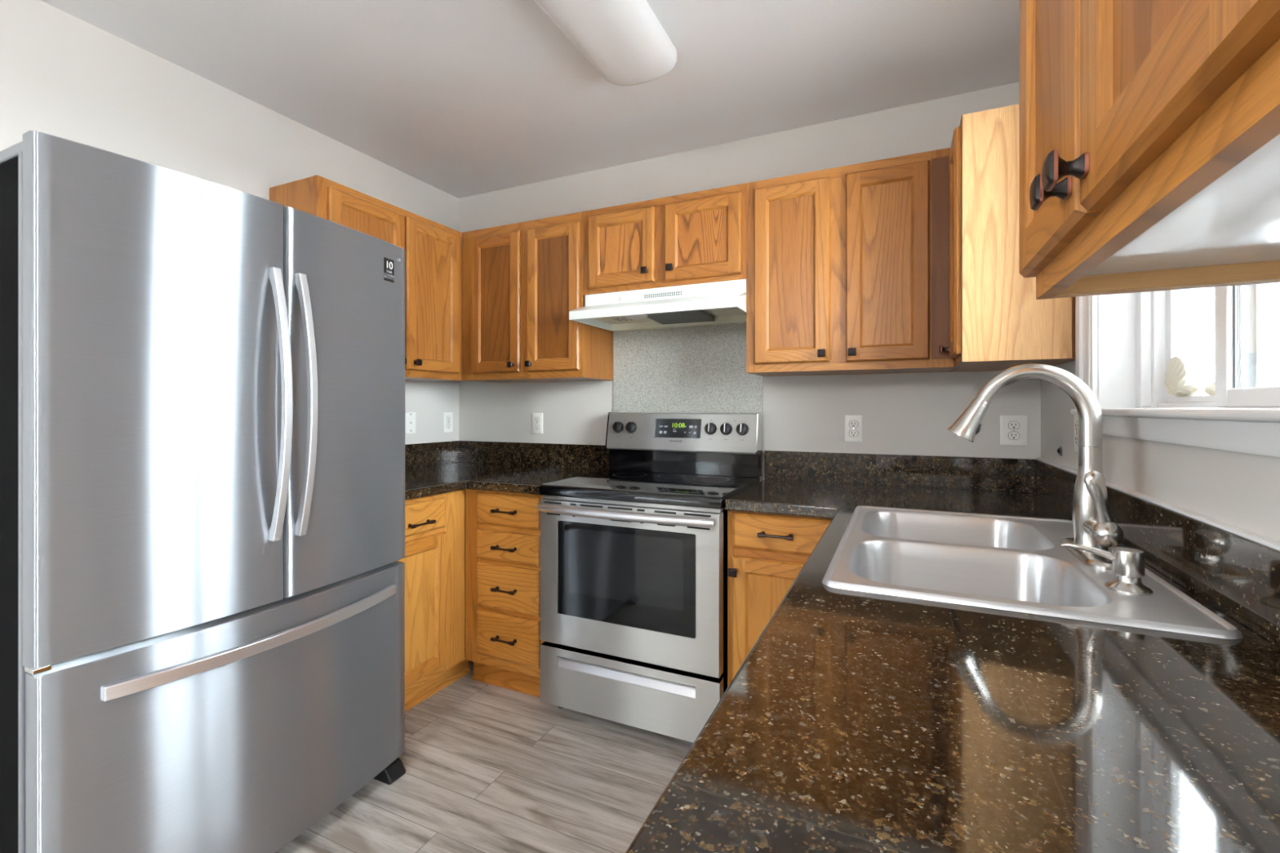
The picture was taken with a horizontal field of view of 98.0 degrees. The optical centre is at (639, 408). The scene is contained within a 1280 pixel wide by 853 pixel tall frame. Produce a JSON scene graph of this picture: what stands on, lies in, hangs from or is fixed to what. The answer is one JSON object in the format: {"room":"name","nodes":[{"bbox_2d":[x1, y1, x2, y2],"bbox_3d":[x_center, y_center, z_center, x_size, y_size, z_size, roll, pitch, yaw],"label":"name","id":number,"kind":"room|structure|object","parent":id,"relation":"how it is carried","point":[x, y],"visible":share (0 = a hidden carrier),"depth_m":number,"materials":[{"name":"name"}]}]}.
{"room":"kitchen","nodes":[
{"label":"kitchen","id":0,"kind":"room"},
{"bbox_2d":[0,0,458,444],"bbox_3d":[-2.436,-0.006,0.558,0.120,2.480,6.382,0,0,25],"label":"wall","id":1,"kind":"structure","parent":0,"point":[62,75],"depth_m":2.00,"materials":[{"name":"paint"}]},
{"bbox_2d":[269,174,461,382],"bbox_3d":[-1.214,-0.530,2.599,0.355,0.772,0.794,0,0,25],"label":"upper cabinet","id":2,"kind":"object","parent":1,"relation":"attached to","point":[433,250],"visible":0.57,"depth_m":2.64,"materials":[{"name":"brown wood"}]},
{"bbox_2d":[404,412,415,433],"bbox_3d":[-1.229,0.079,2.982,0.006,0.115,0.070,0,0,25],"label":"blank plate","id":3,"kind":"object","parent":1,"relation":"attached to","point":[410,417],"visible":0.98,"depth_m":2.98,"materials":[{"name":"white plastic"}]},
{"bbox_2d":[404,440,459,468],"bbox_3d":[-1.307,0.256,2.798,0.019,0.128,1.126,0,0,25],"label":"backsplash","id":4,"kind":"structure","parent":1,"relation":"attached to","point":[428,454],"depth_m":3.09,"materials":[{"name":"stone"}]},
{"bbox_2d":[443,412,453,432],"bbox_3d":[-1.111,0.082,3.231,0.008,0.115,0.070,0,0,25],"label":"outlet","id":5,"kind":"object","parent":1,"relation":"attached to","point":[447,416],"visible":1,"depth_m":3.22,"materials":[{"name":"white plastic"}]},
{"bbox_2d":[446,416,451,422],"bbox_3d":[-1.109,0.062,3.229,0.003,0.031,0.038,0,0,25],"label":"receptacle","id":6,"kind":"object","parent":5,"relation":"attached to","point":[448,418],"depth_m":3.23,"materials":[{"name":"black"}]},
{"bbox_2d":[446,422,451,428],"bbox_3d":[-1.109,0.102,3.230,0.002,0.029,0.035,0,0,25],"label":"receptacle","id":7,"kind":"object","parent":5,"relation":"attached to","point":[448,424],"depth_m":3.23,"materials":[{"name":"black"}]},
{"bbox_2d":[275,660,693,852],"bbox_3d":[-0.217,1.264,-0.483,5.022,0.060,6.382,0,0,25],"label":"floor","id":8,"kind":"structure","parent":0,"point":[490,768],"depth_m":1.81,"materials":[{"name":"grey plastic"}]},
{"bbox_2d":[0,130,405,852],"bbox_3d":[-1.313,0.343,1.653,0.909,1.782,0.912,0,0,25],"label":"refrigerator","id":9,"kind":"object","parent":8,"relation":"on","point":[202,381],"visible":1,"depth_m":1.30,"materials":[{"name":"silver metal"}]},
{"bbox_2d":[397,489,471,711],"bbox_3d":[-1.123,0.797,2.432,0.662,0.874,0.600,0,0,25],"label":"base cabinet","id":10,"kind":"object","parent":8,"relation":"on","point":[434,559],"visible":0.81,"depth_m":2.32,"materials":[{"name":"brown wood"}]},
{"bbox_2d":[465,488,545,697],"bbox_3d":[-0.467,0.797,2.657,0.437,0.874,0.663,0,0,25],"label":"base cabinet","id":11,"kind":"object","parent":8,"relation":"on","point":[503,642],"visible":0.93,"depth_m":2.40,"materials":[{"name":"brown wood"}]},
{"bbox_2d":[404,440,608,500],"bbox_3d":[-0.842,0.275,2.579,1.047,0.166,1.126,0,0,25],"label":"countertop","id":12,"kind":"structure","parent":11,"relation":"on","point":[431,468],"depth_m":2.93,"materials":[{"name":"stone"}]},
{"bbox_2d":[537,412,763,742],"bbox_3d":[0.065,0.627,2.364,0.762,1.214,0.728,0,0,25],"label":"range","id":13,"kind":"object","parent":8,"relation":"on","point":[633,564],"visible":0.98,"depth_m":2.11,"materials":[{"name":"silver metal"}]},
{"bbox_2d":[538,469,759,509],"bbox_3d":[0.060,0.328,2.352,0.762,0.043,0.590,0,0,25],"label":"cooktop","id":14,"kind":"object","parent":13,"relation":"in","point":[674,490],"depth_m":2.20,"materials":[{"name":"black glass"}]},
{"bbox_2d":[727,510,832,687],"bbox_3d":[0.611,0.797,2.152,0.398,0.874,0.663,0,0,25],"label":"base cabinet","id":15,"kind":"object","parent":8,"relation":"on","point":[766,553],"visible":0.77,"depth_m":1.93,"materials":[{"name":"brown wood"}]},
{"bbox_3d":[0.611,0.797,0.948,0.640,0.874,1.620,0,0,25],"label":"cabinet","id":16,"kind":"object","parent":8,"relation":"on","visible":0},
{"bbox_2d":[625,450,1279,852],"bbox_3d":[0.553,0.272,1.282,1.038,0.172,2.290,0,0,25],"label":"countertop","id":17,"kind":"structure","parent":16,"relation":"on","point":[854,722],"depth_m":0.59,"materials":[{"name":"stone"}]},
{"bbox_2d":[822,506,1242,639],"bbox_3d":[0.762,0.412,1.270,0.566,0.204,0.863,0,0,25],"label":"sink","id":18,"kind":"object","parent":17,"relation":"in","point":[1013,563],"visible":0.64,"depth_m":1.22,"materials":[{"name":"metal"}]},
{"bbox_2d":[947,364,1124,570],"bbox_3d":[0.859,0.108,1.240,0.306,0.412,0.250,0,0,25],"label":"faucet","id":19,"kind":"object","parent":18,"relation":"on","point":[1094,526],"visible":0.98,"depth_m":1.18,"materials":[{"name":"silver metal"}]},
{"bbox_2d":[1061,542,1153,595],"bbox_3d":[0.818,0.278,0.977,0.125,0.071,0.064,0,0,25],"label":"soap dispenser","id":20,"kind":"object","parent":18,"relation":"on","point":[1128,564],"visible":1,"depth_m":0.95,"materials":[{"name":"silver metal"}]},
{"bbox_2d":[40,0,1019,198],"bbox_3d":[-0.217,-1.276,-0.483,5.022,0.060,6.382,0,0,25],"label":"ceiling","id":21,"kind":"structure","parent":0,"point":[461,98],"depth_m":2.05,"materials":[{"name":"paint"}]},
{"bbox_2d":[533,0,676,86],"bbox_3d":[-0.236,-1.199,1.459,0.278,0.092,1.242,0,0,25],"label":"ceiling light","id":22,"kind":"object","parent":21,"relation":"attached to","point":[624,41],"visible":1,"depth_m":1.74,"materials":[{"name":"white plastic"}]},
{"bbox_2d":[458,82,1040,479],"bbox_3d":[0.310,-0.006,2.728,3.008,2.480,0.120,0,0,25],"label":"wall","id":23,"kind":"structure","parent":0,"point":[901,413],"depth_m":2.47,"materials":[{"name":"paint"}]},
{"bbox_2d":[459,440,608,470],"bbox_3d":[-0.598,0.256,3.076,1.027,0.128,0.019,0,0,25],"label":"backsplash","id":24,"kind":"structure","parent":23,"relation":"attached to","point":[584,456],"depth_m":3.05,"materials":[{"name":"stone"}]},
{"bbox_2d":[462,211,613,382],"bbox_3d":[-0.544,-0.530,2.865,0.733,0.772,0.356,0,0,25],"label":"upper cabinet","id":25,"kind":"object","parent":23,"relation":"attached to","point":[522,282],"visible":1,"depth_m":2.73,"materials":[{"name":"brown wood"}]},
{"bbox_2d":[532,413,542,434],"bbox_3d":[-0.567,0.084,3.068,0.070,0.115,0.008,0,0,25],"label":"outlet","id":26,"kind":"object","parent":23,"relation":"attached to","point":[537,418],"visible":1,"depth_m":3.06,"materials":[{"name":"white plastic"}]},
{"bbox_2d":[533,417,539,422],"bbox_3d":[-0.568,0.065,3.066,0.035,0.029,0.002,0,0,25],"label":"receptacle","id":27,"kind":"object","parent":26,"relation":"attached to","point":[536,420],"depth_m":3.07,"materials":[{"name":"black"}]},
{"bbox_2d":[533,423,539,429],"bbox_3d":[-0.568,0.103,3.066,0.038,0.031,0.003,0,0,25],"label":"receptacle","id":28,"kind":"object","parent":26,"relation":"attached to","point":[536,426],"depth_m":3.07,"materials":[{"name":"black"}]},
{"bbox_2d":[582,182,746,296],"bbox_3d":[0.137,-0.721,2.545,0.772,0.390,0.356,0,0,25],"label":"upper cabinet","id":29,"kind":"object","parent":23,"relation":"attached to","point":[695,237],"visible":0.94,"depth_m":2.40,"materials":[{"name":"brown wood"}]},
{"bbox_2d":[568,279,746,332],"bbox_3d":[0.123,-0.457,2.499,0.758,0.134,0.438,0,0,25],"label":"range hood","id":30,"kind":"object","parent":29,"relation":"attached to","point":[718,303],"visible":0.98,"depth_m":2.43,"materials":[{"name":"white metal"}]},
{"bbox_2d":[612,317,631,320],"bbox_3d":[-0.072,-0.420,2.630,0.096,0.001,0.086,0,0,25],"label":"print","id":31,"kind":"object","parent":30,"relation":"on","point":[613,318],"depth_m":2.64,"materials":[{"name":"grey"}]},
{"bbox_2d":[620,295,625,302],"bbox_3d":[-0.078,-0.489,2.499,0.028,0.030,0.007,0,0,25],"label":"rocker switch","id":32,"kind":"object","parent":30,"relation":"attached to","point":[622,297],"depth_m":2.50,"materials":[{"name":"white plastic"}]},
{"bbox_2d":[643,291,682,298],"bbox_3d":[0.098,-0.492,2.419,0.185,0.016,0.002,0,0,25],"label":"vent grille","id":33,"kind":"object","parent":30,"relation":"attached to","point":[646,295],"depth_m":2.42,"materials":[{"name":"white metal"}]},
{"bbox_2d":[613,323,763,481],"bbox_3d":[0.212,-0.066,2.704,0.771,0.800,0.006,0,0,25],"label":"panel","id":34,"kind":"object","parent":23,"relation":"attached to","point":[696,369],"visible":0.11,"depth_m":2.70,"materials":[{"name":"grey laminate"}]},
{"bbox_2d":[746,147,954,376],"bbox_3d":[0.822,-0.530,2.224,0.739,0.772,0.356,0,0,25],"label":"upper cabinet","id":35,"kind":"object","parent":23,"relation":"attached to","point":[847,267],"visible":1,"depth_m":2.08,"materials":[{"name":"brown wood"}]},
{"bbox_2d":[844,415,862,442],"bbox_3d":[0.911,0.088,2.375,0.070,0.115,0.008,0,0,25],"label":"outlet","id":36,"kind":"object","parent":23,"relation":"attached to","point":[853,424],"visible":1,"depth_m":2.37,"materials":[{"name":"white plastic"}]},
{"bbox_2d":[848,420,857,427],"bbox_3d":[0.910,0.069,2.373,0.038,0.031,0.003,0,0,25],"label":"receptacle","id":37,"kind":"object","parent":36,"relation":"attached to","point":[852,424],"depth_m":2.37,"materials":[{"name":"white plastic"}]},
{"bbox_2d":[848,429,857,436],"bbox_3d":[0.910,0.107,2.374,0.038,0.031,0.001,0,0,25],"label":"receptacle","id":38,"kind":"object","parent":36,"relation":"attached to","point":[852,433],"depth_m":2.37,"materials":[{"name":"white plastic"}]},
{"bbox_2d":[764,450,1035,493],"bbox_3d":[1.026,0.256,2.314,1.017,0.128,0.019,0,0,25],"label":"backsplash","id":39,"kind":"structure","parent":23,"relation":"attached to","point":[980,473],"depth_m":2.28,"materials":[{"name":"stone"}]},
{"bbox_2d":[1000,415,1027,445],"bbox_3d":[1.431,0.086,2.132,0.088,0.115,0.008,0,0,25],"label":"outlet","id":40,"kind":"object","parent":23,"relation":"attached to","point":[1013,428],"visible":1,"depth_m":2.13,"materials":[{"name":"white plastic"}]},
{"bbox_2d":[1008,421,1019,429],"bbox_3d":[1.430,0.067,2.130,0.038,0.031,0.001,0,0,25],"label":"receptacle","id":41,"kind":"object","parent":40,"relation":"attached to","point":[1011,424],"depth_m":2.13,"materials":[{"name":"white plastic"}]},
{"bbox_2d":[1008,431,1019,439],"bbox_3d":[1.430,0.105,2.130,0.038,0.031,0.001,0,0,25],"label":"receptacle","id":42,"kind":"object","parent":40,"relation":"attached to","point":[1011,435],"depth_m":2.13,"materials":[{"name":"white plastic"}]},
{"bbox_2d":[1040,360,1279,542],"bbox_3d":[0.985,-0.006,0.803,0.150,2.480,2.792,0,0,25],"label":"wall","id":43,"kind":"structure","parent":0,"point":[1239,490],"depth_m":1.04,"materials":[{"name":"paint"}]},
{"bbox_2d":[938,103,1075,372],"bbox_3d":[1.232,-0.530,1.929,0.355,0.772,0.542,0,0,25],"label":"upper cabinet","id":44,"kind":"object","parent":43,"relation":"attached to","point":[997,322],"visible":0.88,"depth_m":1.71,"materials":[{"name":"brown wood"}]},
{"bbox_2d":[1057,445,1062,456],"bbox_3d":[1.380,0.141,1.833,0.010,0.034,0.034,0,0,25],"label":"cable jack","id":45,"kind":"object","parent":43,"relation":"attached to","point":[1060,451],"visible":1,"depth_m":1.82,"materials":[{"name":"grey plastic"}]},
{"bbox_2d":[1074,414,1078,453],"bbox_3d":[1.292,0.074,1.642,0.008,0.115,0.075,0,0,25],"label":"outlet","id":46,"kind":"object","parent":43,"relation":"attached to","point":[1076,417],"visible":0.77,"depth_m":1.65,"materials":[{"name":"white plastic"}]},
{"bbox_2d":[1075,421,1078,431],"bbox_3d":[1.289,0.054,1.643,0.002,0.029,0.035,0,0,25],"label":"receptacle","id":47,"kind":"object","parent":46,"relation":"attached to","point":[1076,422],"depth_m":1.64,"materials":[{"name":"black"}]},
{"bbox_2d":[1075,434,1078,444],"bbox_3d":[1.289,0.093,1.643,0.003,0.031,0.038,0,0,25],"label":"receptacle","id":48,"kind":"object","parent":46,"relation":"attached to","point":[1076,435],"depth_m":1.64,"materials":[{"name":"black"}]},
{"bbox_2d":[1019,0,1279,299],"bbox_3d":[0.533,-0.534,0.439,0.355,0.764,0.644,0,0,25],"label":"upper cabinet","id":49,"kind":"object","parent":43,"relation":"attached to","point":[1149,130],"visible":1,"depth_m":0.47,"materials":[{"name":"brown wood"}]},
{"bbox_2d":[1034,458,1279,647],"bbox_3d":[1.014,0.256,1.065,0.019,0.128,2.290,0,0,25],"label":"backsplash","id":50,"kind":"structure","parent":43,"relation":"attached to","point":[1238,575],"depth_m":0.94,"materials":[{"name":"stone"}]},
{"bbox_2d":[1070,282,1279,457],"bbox_3d":[1.096,-0.509,1.082,0.184,1.153,1.080,0,0,25],"label":"window","id":51,"kind":"structure","parent":43,"relation":"in","point":[1229,336],"depth_m":1.21,"materials":[{"name":"white paint"}]},
{"bbox_2d":[1164,355,1194,396],"bbox_3d":[1.285,-0.077,1.332,0.026,0.099,0.112,0,0,25],"label":"shell ornament","id":52,"kind":"object","parent":51,"relation":"on","point":[1179,373],"visible":0.73,"depth_m":1.31,"materials":[{"name":"beige ceramic"}]},
{"bbox_2d":[1173,384,1204,396],"bbox_3d":[1.264,-0.040,1.285,0.024,0.028,0.120,0,0,25],"label":"shell ornament","id":53,"kind":"object","parent":51,"relation":"on","point":[1192,389],"visible":0.97,"depth_m":1.26,"materials":[{"name":"beige ceramic"}]},
{"bbox_2d":[1203,382,1214,395],"bbox_3d":[1.204,-0.042,1.158,0.025,0.031,0.100,0,0,25],"label":"shell ornament","id":54,"kind":"object","parent":51,"relation":"on","point":[1209,388],"visible":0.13,"depth_m":1.17,"materials":[{"name":"beige"}]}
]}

